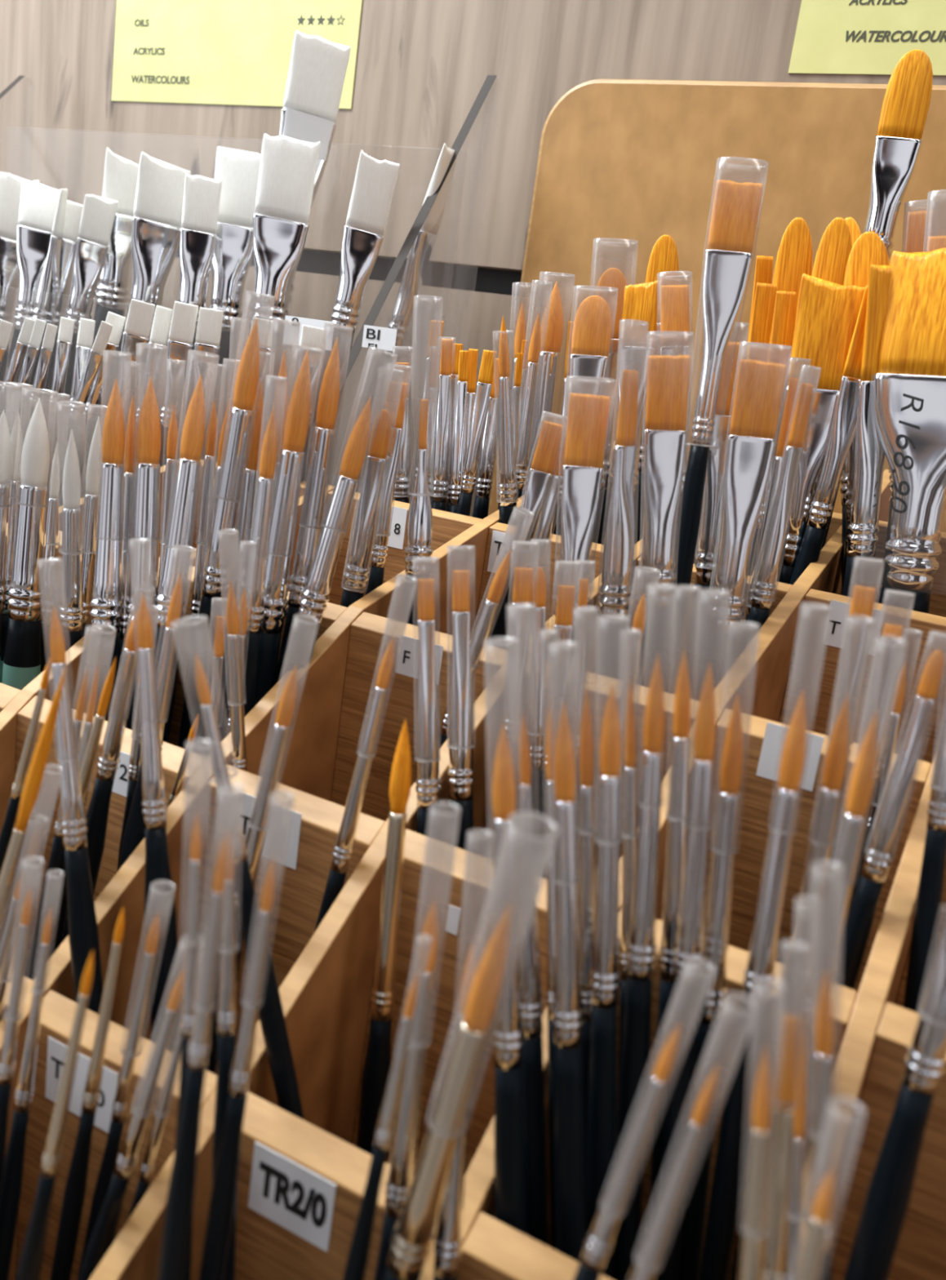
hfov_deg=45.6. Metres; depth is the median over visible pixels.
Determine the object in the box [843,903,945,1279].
paintbrush
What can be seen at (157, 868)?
paintbrush
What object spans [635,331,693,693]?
paintbrush
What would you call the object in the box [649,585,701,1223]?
paintbrush
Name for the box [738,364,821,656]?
paintbrush
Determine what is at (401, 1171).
paintbrush
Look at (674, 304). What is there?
paintbrush
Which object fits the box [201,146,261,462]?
paintbrush
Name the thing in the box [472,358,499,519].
paintbrush
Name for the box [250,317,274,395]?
paintbrush
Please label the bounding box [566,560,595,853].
paintbrush
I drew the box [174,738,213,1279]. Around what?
paintbrush
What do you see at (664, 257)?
paintbrush
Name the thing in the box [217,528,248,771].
paintbrush
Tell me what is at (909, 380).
paintbrush
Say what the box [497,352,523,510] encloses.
paintbrush
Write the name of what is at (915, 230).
paintbrush
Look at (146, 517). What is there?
paintbrush
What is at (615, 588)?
paintbrush
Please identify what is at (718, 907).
paintbrush
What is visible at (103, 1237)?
paintbrush
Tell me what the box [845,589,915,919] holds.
paintbrush
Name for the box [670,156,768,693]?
paintbrush
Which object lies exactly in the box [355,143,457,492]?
paintbrush
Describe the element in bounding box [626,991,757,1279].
paintbrush
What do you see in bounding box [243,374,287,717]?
paintbrush
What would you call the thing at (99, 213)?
paintbrush
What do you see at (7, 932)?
paintbrush
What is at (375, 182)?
paintbrush
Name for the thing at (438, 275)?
trim
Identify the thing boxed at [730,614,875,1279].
paintbrush
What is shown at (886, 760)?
paintbrush
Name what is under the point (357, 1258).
paintbrush
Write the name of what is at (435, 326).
paintbrush
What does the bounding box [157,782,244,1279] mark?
paintbrush
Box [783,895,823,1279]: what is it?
paintbrush
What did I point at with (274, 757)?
paintbrush
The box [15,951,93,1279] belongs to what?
paintbrush
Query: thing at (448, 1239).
paintbrush
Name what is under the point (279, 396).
paintbrush
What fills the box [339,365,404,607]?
paintbrush
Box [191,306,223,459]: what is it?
paintbrush
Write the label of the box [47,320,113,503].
paintbrush
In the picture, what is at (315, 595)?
paintbrush
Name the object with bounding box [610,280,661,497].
paintbrush
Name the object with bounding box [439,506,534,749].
paintbrush
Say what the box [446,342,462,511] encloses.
paintbrush
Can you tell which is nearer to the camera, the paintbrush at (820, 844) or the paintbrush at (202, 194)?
the paintbrush at (820, 844)
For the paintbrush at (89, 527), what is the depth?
0.36 m
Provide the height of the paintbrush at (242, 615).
0.218 m
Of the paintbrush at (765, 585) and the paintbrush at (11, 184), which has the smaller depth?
the paintbrush at (765, 585)
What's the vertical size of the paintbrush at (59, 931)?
0.241 m
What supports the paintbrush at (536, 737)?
in the rack
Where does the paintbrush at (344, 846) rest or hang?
in the rack
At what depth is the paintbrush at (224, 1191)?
0.19 m
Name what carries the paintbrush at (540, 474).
on the rack
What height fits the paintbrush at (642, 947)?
0.279 m
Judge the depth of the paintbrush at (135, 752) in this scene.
0.28 m
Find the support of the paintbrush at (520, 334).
in the rack
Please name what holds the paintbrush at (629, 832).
in the rack
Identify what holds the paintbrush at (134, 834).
in the rack
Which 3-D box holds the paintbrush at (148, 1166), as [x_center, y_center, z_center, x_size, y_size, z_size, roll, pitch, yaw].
[-0.083,0.169,0.239,0.042,0.243,0.004,13,15,20]
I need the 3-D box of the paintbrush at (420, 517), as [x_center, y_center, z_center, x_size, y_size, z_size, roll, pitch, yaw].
[-0.019,0.029,0.339,0.036,0.255,0.009,18,17,34]
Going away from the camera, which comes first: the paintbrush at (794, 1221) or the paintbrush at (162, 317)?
the paintbrush at (794, 1221)
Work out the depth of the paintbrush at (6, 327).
0.49 m
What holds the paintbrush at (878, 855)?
in the rack
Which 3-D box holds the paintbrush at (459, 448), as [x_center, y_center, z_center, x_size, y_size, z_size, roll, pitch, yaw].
[-0.009,0.002,0.436,0.025,0.220,0.006,18,17,35]
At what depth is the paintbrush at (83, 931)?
0.24 m
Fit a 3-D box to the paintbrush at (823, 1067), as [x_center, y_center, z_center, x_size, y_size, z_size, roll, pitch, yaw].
[0.050,0.177,0.171,0.058,0.298,0.004,13,15,18]
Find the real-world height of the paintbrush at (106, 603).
0.260 m
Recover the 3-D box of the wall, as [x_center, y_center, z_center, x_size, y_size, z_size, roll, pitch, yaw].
[0.266,-0.224,0.417,3.200,2.100,0.020,15,16,26]
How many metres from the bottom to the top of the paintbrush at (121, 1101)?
0.252 m
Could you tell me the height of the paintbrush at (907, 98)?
0.335 m
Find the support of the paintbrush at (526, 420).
in the rack
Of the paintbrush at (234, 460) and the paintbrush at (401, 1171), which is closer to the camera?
the paintbrush at (401, 1171)
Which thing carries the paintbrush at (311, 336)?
in the rack
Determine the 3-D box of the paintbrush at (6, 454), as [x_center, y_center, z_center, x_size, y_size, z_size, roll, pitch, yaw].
[-0.163,0.038,0.374,0.019,0.245,0.009,14,15,23]
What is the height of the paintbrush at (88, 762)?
0.237 m
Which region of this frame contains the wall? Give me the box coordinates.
[0,0,945,516]
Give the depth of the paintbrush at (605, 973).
0.21 m
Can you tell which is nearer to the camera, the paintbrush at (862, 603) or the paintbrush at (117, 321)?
the paintbrush at (862, 603)
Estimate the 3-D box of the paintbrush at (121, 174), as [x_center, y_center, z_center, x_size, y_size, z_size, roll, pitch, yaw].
[-0.195,-0.138,0.599,0.022,0.230,0.017,13,15,18]
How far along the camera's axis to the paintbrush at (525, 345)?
0.43 m
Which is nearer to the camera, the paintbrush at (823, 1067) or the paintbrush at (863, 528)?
the paintbrush at (823, 1067)
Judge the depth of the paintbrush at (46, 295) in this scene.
0.56 m
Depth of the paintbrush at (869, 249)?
0.35 m
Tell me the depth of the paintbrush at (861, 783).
0.18 m
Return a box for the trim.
[175,240,522,296]
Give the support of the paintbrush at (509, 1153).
in the rack
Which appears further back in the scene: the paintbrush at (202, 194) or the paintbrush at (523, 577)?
the paintbrush at (202, 194)
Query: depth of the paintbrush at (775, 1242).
0.15 m
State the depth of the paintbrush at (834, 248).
0.37 m
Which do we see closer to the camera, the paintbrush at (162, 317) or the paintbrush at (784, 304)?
the paintbrush at (784, 304)
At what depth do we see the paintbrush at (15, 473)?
0.36 m
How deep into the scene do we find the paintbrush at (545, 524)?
0.35 m
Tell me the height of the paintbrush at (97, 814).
0.252 m
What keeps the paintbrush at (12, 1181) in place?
in the rack
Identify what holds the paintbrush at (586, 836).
in the rack
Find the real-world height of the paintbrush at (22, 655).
0.245 m
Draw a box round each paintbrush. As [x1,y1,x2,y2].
[0,172,39,394]
[0,317,35,417]
[0,319,13,370]
[0,381,21,666]
[0,382,33,683]
[0,655,52,875]
[0,665,66,930]
[0,767,63,1020]
[0,814,48,978]
[0,857,44,1197]
[0,871,64,1279]
[2,386,57,689]
[5,180,66,422]
[7,318,46,436]
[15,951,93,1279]
[20,188,67,433]
[22,323,57,443]
[24,657,115,977]
[27,625,102,980]
[37,558,103,1014]
[40,392,70,672]
[41,200,83,419]
[45,194,118,445]
[46,316,74,471]
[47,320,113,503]
[48,623,116,960]
[50,906,124,1279]
[57,317,95,498]
[57,400,86,651]
[58,311,125,506]
[61,582,155,943]
[77,880,175,1279]
[77,936,204,1279]
[80,404,107,637]
[83,146,138,497]
[85,350,131,721]
[116,604,159,872]
[117,151,191,464]
[117,298,155,425]
[118,544,196,870]
[119,360,144,665]
[125,342,167,730]
[126,961,202,1222]
[128,538,180,1052]
[135,305,172,430]
[152,349,219,742]
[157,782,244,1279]
[158,359,185,587]
[159,301,198,466]
[167,713,199,808]
[170,615,304,1120]
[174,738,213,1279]
[177,173,222,459]
[177,290,275,755]
[183,362,226,700]
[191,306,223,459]
[197,358,239,755]
[198,791,294,1279]
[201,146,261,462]
[205,597,227,757]
[205,613,319,1074]
[212,790,243,1279]
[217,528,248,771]
[218,351,275,742]
[222,316,248,635]
[226,540,257,735]
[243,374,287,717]
[248,133,320,438]
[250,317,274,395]
[254,344,323,706]
[266,319,300,506]
[275,322,353,683]
[276,346,397,682]
[277,30,351,347]
[297,324,327,482]
[304,150,399,481]
[313,573,417,933]
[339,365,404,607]
[342,933,431,1279]
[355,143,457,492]
[356,720,411,1155]
[364,363,411,595]
[373,802,460,1279]
[382,811,558,1279]
[392,346,413,503]
[402,295,443,626]
[413,320,443,485]
[413,556,440,840]
[426,346,440,502]
[430,336,456,511]
[432,829,494,1279]
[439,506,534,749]
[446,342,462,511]
[447,545,475,853]
[449,350,468,513]
[456,350,497,515]
[466,348,478,448]
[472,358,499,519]
[484,636,526,1235]
[486,410,567,649]
[493,315,518,526]
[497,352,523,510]
[502,540,539,829]
[506,414,567,649]
[506,603,547,1246]
[510,282,534,401]
[515,280,552,498]
[519,340,528,419]
[524,271,574,490]
[526,539,551,862]
[534,560,581,879]
[539,629,559,1250]
[548,641,586,1262]
[550,375,616,666]
[551,320,573,535]
[560,285,618,535]
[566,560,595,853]
[573,606,598,1215]
[573,956,715,1279]
[586,614,630,1278]
[589,237,638,544]
[593,319,648,680]
[594,566,660,888]
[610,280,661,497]
[610,583,676,1279]
[618,628,640,1079]
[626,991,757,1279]
[634,235,678,544]
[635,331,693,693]
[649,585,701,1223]
[653,588,730,1279]
[657,271,692,508]
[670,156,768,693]
[678,621,759,1279]
[686,322,749,699]
[694,341,791,701]
[698,602,831,1279]
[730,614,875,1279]
[737,357,811,657]
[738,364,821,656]
[738,977,786,1279]
[746,255,773,357]
[746,282,777,362]
[747,290,795,576]
[763,940,808,1279]
[766,635,907,1191]
[772,217,812,421]
[777,273,866,584]
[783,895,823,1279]
[789,285,868,585]
[790,1096,866,1279]
[805,861,844,1279]
[811,217,851,285]
[818,556,884,924]
[821,48,933,549]
[833,630,945,990]
[840,217,861,577]
[841,231,889,595]
[842,264,893,597]
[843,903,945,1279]
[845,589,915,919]
[858,627,922,879]
[872,248,945,613]
[883,199,938,571]
[902,644,945,1013]
[923,189,945,251]
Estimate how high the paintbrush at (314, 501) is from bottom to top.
0.276 m
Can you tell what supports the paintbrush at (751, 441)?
in the rack
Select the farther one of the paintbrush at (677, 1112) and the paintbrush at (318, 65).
the paintbrush at (318, 65)
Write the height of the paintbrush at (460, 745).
0.229 m
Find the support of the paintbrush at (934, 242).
in the rack
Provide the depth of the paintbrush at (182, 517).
0.32 m
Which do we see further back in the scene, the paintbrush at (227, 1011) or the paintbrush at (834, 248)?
the paintbrush at (834, 248)
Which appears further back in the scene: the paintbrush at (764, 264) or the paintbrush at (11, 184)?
the paintbrush at (11, 184)
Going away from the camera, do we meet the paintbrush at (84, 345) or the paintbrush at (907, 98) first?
the paintbrush at (907, 98)
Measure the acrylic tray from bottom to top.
0.491 m
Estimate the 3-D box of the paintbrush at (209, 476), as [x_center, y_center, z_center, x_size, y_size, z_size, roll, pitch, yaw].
[-0.091,0.044,0.361,0.006,0.260,0.015,-2,17,-35]
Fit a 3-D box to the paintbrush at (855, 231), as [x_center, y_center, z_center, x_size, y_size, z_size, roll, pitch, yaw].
[0.131,0.003,0.385,0.010,0.281,0.079,-3,18,-38]
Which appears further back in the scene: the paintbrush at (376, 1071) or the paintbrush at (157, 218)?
the paintbrush at (157, 218)
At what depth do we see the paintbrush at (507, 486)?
0.39 m
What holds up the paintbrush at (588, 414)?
in the rack
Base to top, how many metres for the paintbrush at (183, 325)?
0.371 m
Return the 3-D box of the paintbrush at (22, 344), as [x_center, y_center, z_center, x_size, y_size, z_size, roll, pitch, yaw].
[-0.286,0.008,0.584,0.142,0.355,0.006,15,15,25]
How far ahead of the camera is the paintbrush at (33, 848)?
0.24 m
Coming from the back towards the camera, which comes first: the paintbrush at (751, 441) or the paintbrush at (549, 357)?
the paintbrush at (549, 357)
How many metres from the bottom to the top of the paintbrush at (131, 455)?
0.258 m
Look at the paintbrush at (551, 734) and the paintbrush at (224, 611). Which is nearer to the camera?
the paintbrush at (551, 734)
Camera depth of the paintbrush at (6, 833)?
0.25 m
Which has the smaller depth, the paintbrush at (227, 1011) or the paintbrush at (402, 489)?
the paintbrush at (227, 1011)
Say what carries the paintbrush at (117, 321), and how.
in the acrylic tray
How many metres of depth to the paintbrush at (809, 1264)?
0.13 m
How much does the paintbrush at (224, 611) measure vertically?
0.274 m
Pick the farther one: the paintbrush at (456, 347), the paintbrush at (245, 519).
the paintbrush at (456, 347)
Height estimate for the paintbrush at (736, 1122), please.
0.280 m
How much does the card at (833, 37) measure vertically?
0.054 m
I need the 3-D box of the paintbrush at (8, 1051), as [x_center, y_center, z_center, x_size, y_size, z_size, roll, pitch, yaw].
[-0.107,0.160,0.237,0.026,0.256,0.004,13,15,18]
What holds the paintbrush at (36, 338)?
in the acrylic tray
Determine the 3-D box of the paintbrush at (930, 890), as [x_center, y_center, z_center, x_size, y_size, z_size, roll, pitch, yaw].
[0.088,0.112,0.237,0.005,0.238,0.038,1,16,-27]
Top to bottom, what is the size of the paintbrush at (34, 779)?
0.287 m
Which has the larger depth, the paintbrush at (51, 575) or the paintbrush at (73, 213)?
the paintbrush at (73, 213)
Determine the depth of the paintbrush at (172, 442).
0.34 m
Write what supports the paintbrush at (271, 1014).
in the rack
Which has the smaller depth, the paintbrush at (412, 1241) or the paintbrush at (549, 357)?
the paintbrush at (412, 1241)
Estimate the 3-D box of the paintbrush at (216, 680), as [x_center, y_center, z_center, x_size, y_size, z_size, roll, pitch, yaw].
[-0.078,0.086,0.322,0.006,0.202,0.004,2,15,-18]
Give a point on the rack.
(627, 160)
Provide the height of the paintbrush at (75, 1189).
0.247 m
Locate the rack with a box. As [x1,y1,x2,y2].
[0,79,945,1279]
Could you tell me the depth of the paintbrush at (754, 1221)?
0.14 m
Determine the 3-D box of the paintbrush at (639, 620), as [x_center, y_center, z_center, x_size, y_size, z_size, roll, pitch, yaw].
[0.029,0.093,0.300,0.006,0.229,0.006,9,14,9]
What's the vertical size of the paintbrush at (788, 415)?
0.252 m
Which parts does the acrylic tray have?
panel, panel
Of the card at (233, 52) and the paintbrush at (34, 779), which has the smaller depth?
the paintbrush at (34, 779)
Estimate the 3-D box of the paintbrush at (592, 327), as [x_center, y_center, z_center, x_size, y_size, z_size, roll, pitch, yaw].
[0.032,-0.004,0.425,0.028,0.248,0.011,16,16,30]
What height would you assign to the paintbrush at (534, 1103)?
0.272 m
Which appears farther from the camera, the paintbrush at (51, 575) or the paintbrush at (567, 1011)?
the paintbrush at (51, 575)
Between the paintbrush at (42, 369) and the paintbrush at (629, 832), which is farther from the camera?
the paintbrush at (42, 369)
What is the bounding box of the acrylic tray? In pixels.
[0,75,497,448]
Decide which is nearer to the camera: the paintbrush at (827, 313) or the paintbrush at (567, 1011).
the paintbrush at (567, 1011)
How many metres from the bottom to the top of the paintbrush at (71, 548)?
0.245 m
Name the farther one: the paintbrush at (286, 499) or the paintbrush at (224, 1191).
the paintbrush at (286, 499)
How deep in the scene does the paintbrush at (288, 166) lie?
0.50 m
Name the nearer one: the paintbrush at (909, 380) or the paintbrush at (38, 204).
the paintbrush at (909, 380)
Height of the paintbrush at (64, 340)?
0.358 m
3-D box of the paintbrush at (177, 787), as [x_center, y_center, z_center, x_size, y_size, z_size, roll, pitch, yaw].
[-0.105,0.117,0.316,0.050,0.218,0.003,14,15,23]
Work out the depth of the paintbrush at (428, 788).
0.26 m
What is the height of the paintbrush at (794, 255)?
0.278 m
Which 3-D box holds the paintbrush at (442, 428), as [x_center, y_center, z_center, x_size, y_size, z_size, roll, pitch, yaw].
[-0.017,-0.003,0.440,0.026,0.224,0.007,16,16,29]
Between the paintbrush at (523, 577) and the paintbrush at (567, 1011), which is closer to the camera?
the paintbrush at (567, 1011)
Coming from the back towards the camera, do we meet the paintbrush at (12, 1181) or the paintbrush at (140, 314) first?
the paintbrush at (140, 314)
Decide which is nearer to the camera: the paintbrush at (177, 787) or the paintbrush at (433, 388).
the paintbrush at (177, 787)
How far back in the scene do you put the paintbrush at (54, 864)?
0.27 m
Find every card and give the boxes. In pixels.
[111,0,362,109]
[787,0,945,75]
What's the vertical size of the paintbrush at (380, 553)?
0.235 m
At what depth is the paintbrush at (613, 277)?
0.43 m
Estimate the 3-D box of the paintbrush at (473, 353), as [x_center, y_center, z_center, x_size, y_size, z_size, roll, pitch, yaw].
[-0.008,-0.005,0.460,0.019,0.221,0.006,12,15,16]
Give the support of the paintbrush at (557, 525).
on the rack
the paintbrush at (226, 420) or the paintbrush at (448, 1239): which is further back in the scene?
the paintbrush at (226, 420)
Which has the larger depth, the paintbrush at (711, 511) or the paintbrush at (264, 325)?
the paintbrush at (264, 325)
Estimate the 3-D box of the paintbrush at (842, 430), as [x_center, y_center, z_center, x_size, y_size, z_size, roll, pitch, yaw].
[0.103,0.013,0.380,0.021,0.256,0.008,20,19,41]
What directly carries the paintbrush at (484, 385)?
in the rack
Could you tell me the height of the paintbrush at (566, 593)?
0.228 m
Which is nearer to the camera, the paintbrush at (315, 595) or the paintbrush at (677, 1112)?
the paintbrush at (677, 1112)
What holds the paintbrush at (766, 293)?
in the rack
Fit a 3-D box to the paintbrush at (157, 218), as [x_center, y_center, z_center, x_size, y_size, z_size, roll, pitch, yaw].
[-0.170,-0.127,0.577,0.025,0.226,0.030,-1,17,-33]
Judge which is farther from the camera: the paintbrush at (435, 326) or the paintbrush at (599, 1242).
the paintbrush at (435, 326)

